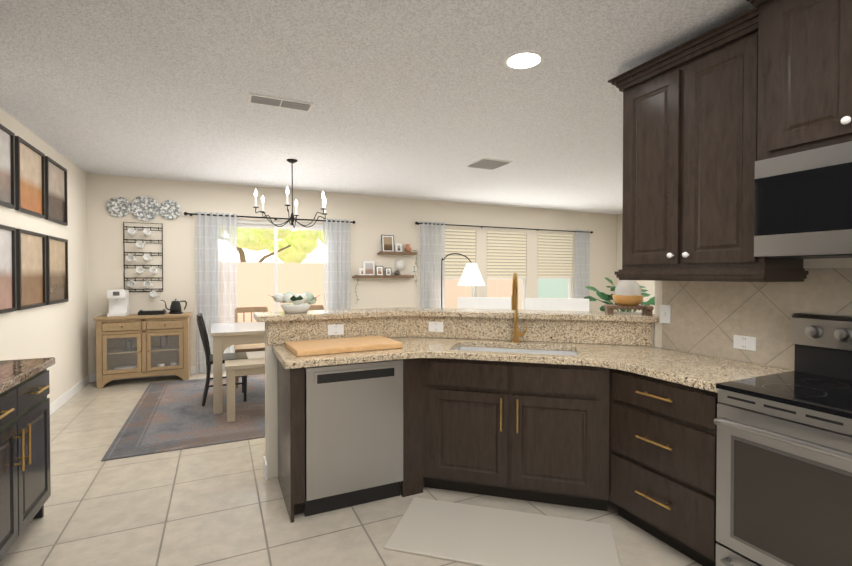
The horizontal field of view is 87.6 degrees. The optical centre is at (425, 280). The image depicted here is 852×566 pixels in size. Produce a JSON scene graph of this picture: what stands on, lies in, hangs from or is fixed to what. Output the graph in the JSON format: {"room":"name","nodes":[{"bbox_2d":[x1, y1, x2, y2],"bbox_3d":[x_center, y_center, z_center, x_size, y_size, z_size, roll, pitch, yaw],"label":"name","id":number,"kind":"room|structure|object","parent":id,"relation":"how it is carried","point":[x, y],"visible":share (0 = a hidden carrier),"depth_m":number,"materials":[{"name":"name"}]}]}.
{"room":"dining room and kitchen","nodes":[
{"label":"dining room and kitchen","id":0,"kind":"room"},
{"bbox_2d":[0,371,701,565],"bbox_3d":[1.781,1.402,3.724,9.730,0.100,9.200,0,1,-25],"label":"floor","id":1,"kind":"structure","parent":0,"point":[223,504],"depth_m":2.59,"materials":[{"name":"tile"}]},
{"bbox_2d":[0,368,50,561],"bbox_3d":[-2.267,0.937,2.022,0.640,0.874,0.952,0,1,-25],"label":"base cabinet","id":2,"kind":"object","parent":1,"relation":"on","point":[25,485],"visible":1,"depth_m":2.20,"materials":[{"name":"black wood"}]},
{"bbox_2d":[0,357,54,393],"bbox_3d":[-1.413,0.456,0.191,0.664,0.135,5.020,0,1,-25],"label":"countertop","id":3,"kind":"structure","parent":2,"relation":"on","point":[13,373],"depth_m":2.29,"materials":[{"name":"brown stone"}]},
{"bbox_2d":[94,312,191,387],"bbox_3d":[-3.668,0.889,5.829,1.040,0.870,0.436,0,1,-25],"label":"sideboard","id":4,"kind":"object","parent":1,"relation":"on","point":[132,346],"visible":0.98,"depth_m":5.73,"materials":[{"name":"brown wood"}]},
{"bbox_2d":[107,289,128,316],"bbox_3d":[-3.955,0.290,5.717,0.190,0.329,0.262,0,1,-25],"label":"coffee maker","id":5,"kind":"object","parent":4,"relation":"on","point":[118,302],"visible":1,"depth_m":5.67,"materials":[{"name":"white plastic"}]},
{"bbox_2d":[138,309,165,314],"bbox_3d":[-3.616,0.420,5.878,0.300,0.065,0.220,0,1,-25],"label":"tray","id":6,"kind":"object","parent":4,"relation":"on","point":[152,312],"visible":1,"depth_m":5.80,"materials":[{"name":"black plastic"}]},
{"bbox_2d":[161,299,186,313],"bbox_3d":[-3.387,0.350,5.973,0.311,0.201,0.167,0,1,-25],"label":"kettle","id":7,"kind":"object","parent":4,"relation":"on","point":[175,307],"visible":1,"depth_m":5.94,"materials":[{"name":"black metal"}]},
{"bbox_2d":[101,374,264,460],"bbox_3d":[-1.734,1.330,5.085,2.750,0.007,2.600,0,1,-25],"label":"rug","id":8,"kind":"object","parent":1,"relation":"on","point":[169,416],"visible":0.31,"depth_m":4.24,"materials":[{"name":"grey fabric"}]},
{"bbox_2d":[197,313,247,405],"bbox_3d":[-2.259,0.849,4.933,0.504,0.953,0.430,0,1,-25],"label":"dining chair","id":9,"kind":"object","parent":8,"relation":"on","point":[206,345],"visible":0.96,"depth_m":4.77,"materials":[{"name":"grey wood"}]},
{"bbox_2d":[211,322,264,413],"bbox_3d":[-1.553,0.918,5.164,1.690,0.811,0.940,0,1,-25],"label":"dining table","id":10,"kind":"object","parent":8,"relation":"on","point":[225,336],"visible":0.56,"depth_m":4.47,"materials":[{"name":"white wood"}]},
{"bbox_2d":[225,357,264,421],"bbox_3d":[-1.327,1.066,4.587,1.360,0.531,0.330,0,1,-25],"label":"bench","id":11,"kind":"object","parent":8,"relation":"on","point":[243,367],"visible":0.33,"depth_m":4.22,"materials":[{"name":"brown wood"}]},
{"bbox_2d":[234,307,267,387],"bbox_3d":[-2.221,0.839,5.709,0.430,0.953,0.504,0,1,-25],"label":"dining chair","id":12,"kind":"object","parent":8,"relation":"on","point":[250,347],"visible":0.29,"depth_m":5.79,"materials":[{"name":"brown wood"}]},
{"bbox_2d":[308,305,323,310],"bbox_3d":[-1.542,0.835,6.026,0.430,0.953,0.504,0,1,-25],"label":"dining chair","id":13,"kind":"object","parent":8,"relation":"on","point":[316,307],"visible":0.08,"depth_m":6.27,"materials":[{"name":"brown wood"}]},
{"bbox_2d":[305,359,402,516],"bbox_3d":[-0.517,0.928,2.872,0.590,0.870,0.530,0,1,-25],"label":"dishwasher","id":14,"kind":"object","parent":1,"relation":"on","point":[353,434],"visible":0.88,"depth_m":2.63,"materials":[{"name":"silver metal"}]},
{"bbox_2d":[402,358,416,489],"bbox_3d":[0.044,0.923,3.088,0.314,0.874,0.363,0,1,-25],"label":"base cabinet","id":15,"kind":"object","parent":1,"relation":"on","point":[409,365],"depth_m":2.81,"materials":[{"name":"black wood"}]},
{"bbox_2d":[441,253,484,307],"bbox_3d":[0.519,0.443,6.985,0.890,1.729,0.440,0,1,-25],"label":"floor lamp","id":16,"kind":"object","parent":1,"relation":"on","point":[471,275],"visible":0.73,"depth_m":6.95,"materials":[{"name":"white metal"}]},
{"bbox_2d":[457,297,510,308],"bbox_3d":[0.503,0.756,3.907,0.540,1.186,0.514,0,1,15],"label":"bar stool","id":17,"kind":"object","parent":1,"relation":"on","point":[484,302],"visible":0.08,"depth_m":4.11,"materials":[{"name":"grey fabric"}]},
{"bbox_2d":[384,497,620,565],"bbox_3d":[0.405,1.363,2.366,1.144,0.014,0.530,0,1,15],"label":"mat","id":18,"kind":"object","parent":1,"relation":"on","point":[472,534],"visible":0.96,"depth_m":2.34,"materials":[{"name":"beige fabric"}]},
{"bbox_2d":[417,358,616,510],"bbox_3d":[0.512,0.928,2.710,0.868,0.874,0.745,0,1,-25],"label":"base cabinet","id":19,"kind":"object","parent":1,"relation":"on","point":[536,432],"depth_m":2.67,"materials":[{"name":"black wood"}]},
{"bbox_2d":[253,307,793,392],"bbox_3d":[0.375,0.367,2.780,2.565,0.245,2.278,0,1,-25],"label":"countertop","id":20,"kind":"structure","parent":19,"relation":"on","point":[594,331],"depth_m":3.06,"materials":[{"name":"stone"}]},
{"bbox_2d":[271,291,319,312],"bbox_3d":[-0.957,0.160,3.266,0.387,0.153,0.326,0,1,-25],"label":"flower arrangement","id":21,"kind":"object","parent":20,"relation":"on","point":[299,303],"visible":1,"depth_m":3.21,"materials":[{"name":"white plant"}]},
{"bbox_2d":[285,335,402,356],"bbox_3d":[-0.544,0.428,2.936,0.693,0.036,0.423,0,1,-25],"label":"cutting board","id":22,"kind":"object","parent":20,"relation":"on","point":[330,346],"visible":0.96,"depth_m":2.84,"materials":[{"name":"brown wood"}]},
{"bbox_2d":[455,346,576,355],"bbox_3d":[0.579,0.600,2.946,0.810,0.224,0.400,0,1,15],"label":"sink","id":23,"kind":"object","parent":20,"relation":"in","point":[552,352],"visible":0.02,"depth_m":3.12,"materials":[{"name":"silver metal"}]},
{"bbox_2d":[511,273,527,342],"bbox_3d":[0.635,0.196,3.085,0.214,0.497,0.197,0,1,-25],"label":"faucet","id":24,"kind":"object","parent":20,"relation":"on","point":[514,307],"visible":1,"depth_m":3.15,"materials":[{"name":"gold metal"}]},
{"bbox_2d":[584,277,654,311],"bbox_3d":[2.347,0.650,5.226,0.943,1.361,0.756,0,1,-25],"label":"potted plant","id":25,"kind":"object","parent":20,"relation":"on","point":[608,298],"visible":0.17,"depth_m":5.21,"materials":[{"name":"green plant"}]},
{"bbox_2d":[604,280,653,314],"bbox_3d":[1.447,0.104,3.188,0.300,0.268,0.208,0,1,15],"label":"decorative bowl","id":26,"kind":"object","parent":20,"relation":"on","point":[628,295],"visible":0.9,"depth_m":3.12,"materials":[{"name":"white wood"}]},
{"bbox_2d":[525,298,588,310],"bbox_3d":[1.100,0.759,3.742,0.540,1.186,0.514,0,1,15],"label":"bar stool","id":27,"kind":"object","parent":1,"relation":"on","point":[568,304],"visible":0.12,"depth_m":3.93,"materials":[{"name":"grey"}]},
{"bbox_2d":[714,312,851,565],"bbox_3d":[1.695,0.773,1.723,0.768,1.210,0.762,0,1,-25],"label":"range","id":28,"kind":"object","parent":1,"relation":"on","point":[784,474],"visible":0.98,"depth_m":1.76,"materials":[{"name":"silver metal"}]},
{"bbox_2d":[0,0,753,214],"bbox_3d":[1.781,-1.398,3.687,9.730,0.100,9.200,0,1,-25],"label":"ceiling","id":29,"kind":"structure","parent":0,"point":[422,99],"depth_m":3.11,"materials":[{"name":"white paint"}]},
{"bbox_2d":[248,93,313,111],"bbox_3d":[-1.096,-1.335,3.362,0.460,0.016,0.170,0,1,-25],"label":"ceiling vent","id":30,"kind":"object","parent":29,"relation":"in","point":[252,98],"depth_m":3.34,"materials":[{"name":"white metal"}]},
{"bbox_2d":[253,159,326,227],"bbox_3d":[-1.524,-0.989,5.064,0.856,0.753,0.856,0,1,-25],"label":"chandelier","id":31,"kind":"object","parent":29,"relation":"hanging from","point":[292,218],"visible":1,"depth_m":5.04,"materials":[{"name":"black metal"}]},
{"bbox_2d":[466,158,511,169],"bbox_3d":[0.735,-1.360,5.231,0.400,0.016,0.400,0,1,-25],"label":"ceiling vent","id":32,"kind":"object","parent":29,"relation":"in","point":[487,163],"depth_m":5.19,"materials":[{"name":"white metal"}]},
{"bbox_2d":[505,51,542,68],"bbox_3d":[0.593,-1.331,2.698,0.229,0.006,0.229,0,1,20],"label":"recessed light","id":33,"kind":"object","parent":29,"relation":"in","point":[523,59],"visible":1,"depth_m":2.66,"materials":[{"name":"white"}]},
{"bbox_2d":[0,108,851,479],"bbox_3d":[1.781,0.002,3.706,9.730,2.700,9.200,0,1,-25],"label":"wall","id":34,"kind":"structure","parent":0,"point":[710,318],"depth_m":5.82,"materials":[{"name":"beige paint"}]},
{"bbox_2d":[0,224,19,313],"bbox_3d":[-3.242,-0.084,3.359,0.030,0.680,0.620,0,1,-25],"label":"picture frame","id":35,"kind":"object","parent":34,"relation":"attached to","point":[9,236],"depth_m":3.57,"materials":[{"name":"grey"}]},
{"bbox_2d":[0,124,19,210],"bbox_3d":[-3.242,-0.886,3.348,0.030,0.615,0.620,0,1,-25],"label":"picture frame","id":36,"kind":"object","parent":34,"relation":"attached to","point":[9,143],"depth_m":3.58,"materials":[{"name":"grey wood"}]},
{"bbox_2d":[20,229,47,309],"bbox_3d":[-3.536,-0.092,3.989,0.030,0.680,0.620,0,1,-25],"label":"picture frame","id":37,"kind":"object","parent":34,"relation":"attached to","point":[33,265],"depth_m":4.03,"materials":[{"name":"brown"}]},
{"bbox_2d":[20,138,47,219],"bbox_3d":[-3.536,-0.894,3.978,0.030,0.615,0.620,0,1,-25],"label":"picture frame","id":38,"kind":"object","parent":34,"relation":"attached to","point":[33,163],"depth_m":4.04,"materials":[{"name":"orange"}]},
{"bbox_2d":[48,157,67,225],"bbox_3d":[-3.830,-0.902,4.608,0.030,0.615,0.620,0,1,-25],"label":"picture frame","id":39,"kind":"object","parent":34,"relation":"attached to","point":[57,174],"depth_m":4.64,"materials":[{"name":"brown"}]},
{"bbox_2d":[48,235,68,304],"bbox_3d":[-3.830,-0.100,4.618,0.030,0.680,0.620,0,1,-25],"label":"picture frame","id":40,"kind":"object","parent":34,"relation":"attached to","point":[57,247],"depth_m":4.63,"materials":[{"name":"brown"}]},
{"bbox_2d":[123,222,162,291],"bbox_3d":[-3.794,-0.305,5.965,0.450,0.931,0.073,0,1,-25],"label":"mug rack","id":41,"kind":"object","parent":34,"relation":"attached to","point":[142,255],"visible":0.85,"depth_m":5.98,"materials":[{"name":"black metal"}]},
{"bbox_2d":[126,255,136,260],"bbox_3d":[-3.884,-0.290,5.874,0.113,0.083,0.093,0,1,-25],"label":"mug","id":42,"kind":"object","parent":41,"relation":"hanging from","point":[129,257],"depth_m":5.89,"materials":[{"name":"white ceramic"}]},
{"bbox_2d":[127,228,138,235],"bbox_3d":[-3.864,-0.635,5.873,0.114,0.108,0.113,0,1,-16],"label":"mug","id":43,"kind":"object","parent":41,"relation":"hanging from","point":[131,231],"depth_m":5.87,"materials":[{"name":"white ceramic"}]},
{"bbox_2d":[128,280,137,286],"bbox_3d":[-3.874,0.049,5.882,0.115,0.091,0.098,0,1,-25],"label":"mug","id":44,"kind":"object","parent":41,"relation":"hanging from","point":[131,283],"depth_m":5.90,"materials":[{"name":"white ceramic"}]},
{"bbox_2d":[135,267,145,274],"bbox_3d":[-3.791,-0.125,5.918,0.118,0.102,0.109,0,1,-25],"label":"mug","id":45,"kind":"object","parent":41,"relation":"hanging from","point":[139,270],"depth_m":5.91,"materials":[{"name":"white ceramic"}]},
{"bbox_2d":[136,241,145,248],"bbox_3d":[-3.786,-0.464,5.914,0.112,0.096,0.104,0,1,-19],"label":"mug","id":46,"kind":"object","parent":41,"relation":"hanging from","point":[139,244],"depth_m":5.92,"materials":[{"name":"white ceramic"}]},
{"bbox_2d":[143,254,152,261],"bbox_3d":[-3.719,-0.295,5.950,0.115,0.105,0.111,0,1,-28],"label":"mug","id":47,"kind":"object","parent":41,"relation":"hanging from","point":[146,257],"depth_m":5.94,"materials":[{"name":"white ceramic"}]},
{"bbox_2d":[143,228,153,236],"bbox_3d":[-3.709,-0.635,5.948,0.118,0.107,0.113,0,1,-22],"label":"mug","id":48,"kind":"object","parent":41,"relation":"hanging from","point":[146,231],"depth_m":5.94,"materials":[{"name":"white ceramic"}]},
{"bbox_2d":[144,281,153,286],"bbox_3d":[-3.712,0.048,5.959,0.115,0.084,0.093,0,1,-25],"label":"mug","id":49,"kind":"object","parent":41,"relation":"hanging from","point":[147,283],"depth_m":5.98,"materials":[{"name":"white ceramic"}]},
{"bbox_2d":[149,267,159,274],"bbox_3d":[-3.646,-0.126,5.982,0.114,0.107,0.113,0,1,-13],"label":"mug","id":50,"kind":"object","parent":41,"relation":"hanging from","point":[153,270],"depth_m":5.98,"materials":[{"name":"white ceramic"}]},
{"bbox_2d":[150,291,158,297],"bbox_3d":[-3.654,0.194,5.988,0.114,0.105,0.111,0,1,-31],"label":"mug","id":51,"kind":"object","parent":41,"relation":"hanging from","point":[153,294],"depth_m":5.99,"materials":[{"name":"white ceramic"}]},
{"bbox_2d":[106,196,180,220],"bbox_3d":[-3.785,-0.964,5.991,0.855,0.340,0.026,0,1,-25],"label":"wall plates","id":52,"kind":"object","parent":34,"relation":"attached to","point":[144,208],"visible":1,"depth_m":5.99,"materials":[{"name":"grey ceramic"}]},
{"bbox_2d":[184,212,355,372],"bbox_3d":[-2.243,0.168,6.669,2.432,2.250,0.127,0,1,-25],"label":"sheer curtain","id":53,"kind":"object","parent":34,"relation":"attached to","point":[215,267],"depth_m":6.35,"materials":[{"name":"white fabric"}]},
{"bbox_2d":[237,220,322,311],"bbox_3d":[-2.286,0.211,6.785,1.800,2.200,0.105,0,1,-25],"label":"window","id":54,"kind":"structure","parent":34,"relation":"in","point":[264,224],"depth_m":6.76,"materials":[{"name":"white"}]},
{"bbox_2d":[328,324,343,334],"bbox_3d":[-0.651,0.358,3.211,0.115,0.075,0.007,0,1,-25],"label":"outlet","id":55,"kind":"object","parent":34,"relation":"attached to","point":[337,329],"depth_m":3.21,"materials":[{"name":"white plastic"}]},
{"bbox_2d":[352,251,416,277],"bbox_3d":[-0.676,-0.255,7.397,1.100,0.441,0.123,0,1,-25],"label":"floating shelves","id":56,"kind":"object","parent":34,"relation":"attached to","point":[389,276],"visible":1,"depth_m":7.38,"materials":[{"name":"brown wood"}]},
{"bbox_2d":[355,235,417,302],"bbox_3d":[-0.652,-0.184,7.388,1.168,1.146,0.179,0,1,-25],"label":"decorations","id":57,"kind":"object","parent":56,"relation":"on","point":[387,243],"visible":0.92,"depth_m":7.43,"materials":[{"name":"white"}]},
{"bbox_2d":[429,322,442,331],"bbox_3d":[0.076,0.356,3.391,0.115,0.075,0.008,0,1,14],"label":"outlet","id":58,"kind":"object","parent":34,"relation":"attached to","point":[433,326],"depth_m":3.39,"materials":[{"name":"white plastic"}]},
{"bbox_2d":[445,229,475,296],"bbox_3d":[0.490,-0.126,8.069,0.920,1.600,0.098,0,1,-25],"label":"living room window","id":59,"kind":"structure","parent":34,"relation":"in","point":[461,241],"depth_m":8.06,"materials":[{"name":"white"}]},
{"bbox_2d":[415,221,592,307],"bbox_3d":[1.644,0.124,8.483,4.052,2.290,0.124,0,1,-25],"label":"sheer curtain","id":60,"kind":"object","parent":34,"relation":"attached to","point":[432,234],"depth_m":7.79,"materials":[{"name":"white fabric"}]},
{"bbox_2d":[487,231,525,309],"bbox_3d":[1.532,-0.132,8.555,0.920,1.600,0.098,0,1,-25],"label":"living room window","id":61,"kind":"structure","parent":34,"relation":"in","point":[506,255],"depth_m":8.51,"materials":[{"name":"white"}]},
{"bbox_2d":[538,233,572,297],"bbox_3d":[2.610,-0.139,9.058,0.920,1.600,0.098,0,1,-25],"label":"living room window","id":62,"kind":"structure","parent":34,"relation":"in","point":[555,251],"depth_m":9.02,"materials":[{"name":"white"}]},
{"bbox_2d":[660,305,670,323],"bbox_3d":[1.560,0.223,2.905,0.014,0.120,0.075,0,1,-25],"label":"outlet","id":63,"kind":"object","parent":34,"relation":"attached to","point":[665,310],"depth_m":2.90,"materials":[{"name":"white plastic"}]},
{"bbox_2d":[616,24,807,271],"bbox_3d":[1.553,-0.633,2.503,0.350,1.143,0.810,0,1,-25],"label":"upper cabinet","id":64,"kind":"object","parent":34,"relation":"attached to","point":[711,116],"depth_m":2.37,"materials":[{"name":"brown wood"}]},
{"bbox_2d":[733,335,755,350],"bbox_3d":[1.768,0.348,2.468,0.007,0.075,0.115,0,1,-25],"label":"outlet","id":65,"kind":"object","parent":34,"relation":"attached to","point":[744,342],"depth_m":2.46,"materials":[{"name":"white plastic"}]},
{"bbox_2d":[748,0,851,163],"bbox_3d":[1.852,-0.904,1.774,0.420,0.723,0.759,0,1,-25],"label":"upper cabinet","id":66,"kind":"object","parent":34,"relation":"attached to","point":[800,51],"depth_m":1.88,"materials":[{"name":"brown wood"}]},
{"bbox_2d":[754,141,851,258],"bbox_3d":[1.851,-0.320,1.781,0.424,0.442,0.754,0,1,-25],"label":"microwave","id":67,"kind":"object","parent":66,"relation":"attached to","point":[802,204],"visible":1,"depth_m":1.86,"materials":[{"name":"silver metal"}]},
{"label":"outside","id":68,"kind":"structure","parent":0,"visible":0},
{"bbox_2d":[246,351,264,358],"bbox_3d":[-2.501,1.274,14.830,32.000,0.100,14.550,0,1,-25],"label":"ground","id":69,"kind":"structure","parent":68,"point":[257,354],"depth_m":7.87,"materials":[{"name":"beige"}]},
{"bbox_2d":[237,228,322,262],"bbox_3d":[-0.589,-1.209,13.672,14.137,4.868,4.600,0,1,-25],"label":"tree","id":70,"kind":"object","parent":69,"relation":"on","point":[296,246],"visible":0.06,"depth_m":10.88,"materials":[{"name":"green plant"}]},
{"bbox_2d":[237,262,567,321],"bbox_3d":[-0.206,0.418,12.264,34.000,1.680,1.720,0,1,-25],"label":"fence","id":71,"kind":"object","parent":69,"relation":"on","point":[255,284],"visible":0.17,"depth_m":10.09,"materials":[{"name":"beige"}]},
{"bbox_2d":[237,230,322,262],"bbox_3d":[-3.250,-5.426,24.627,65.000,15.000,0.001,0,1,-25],"label":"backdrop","id":72,"kind":"structure","parent":68,"point":[315,255],"depth_m":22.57,"materials":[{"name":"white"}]}
]}

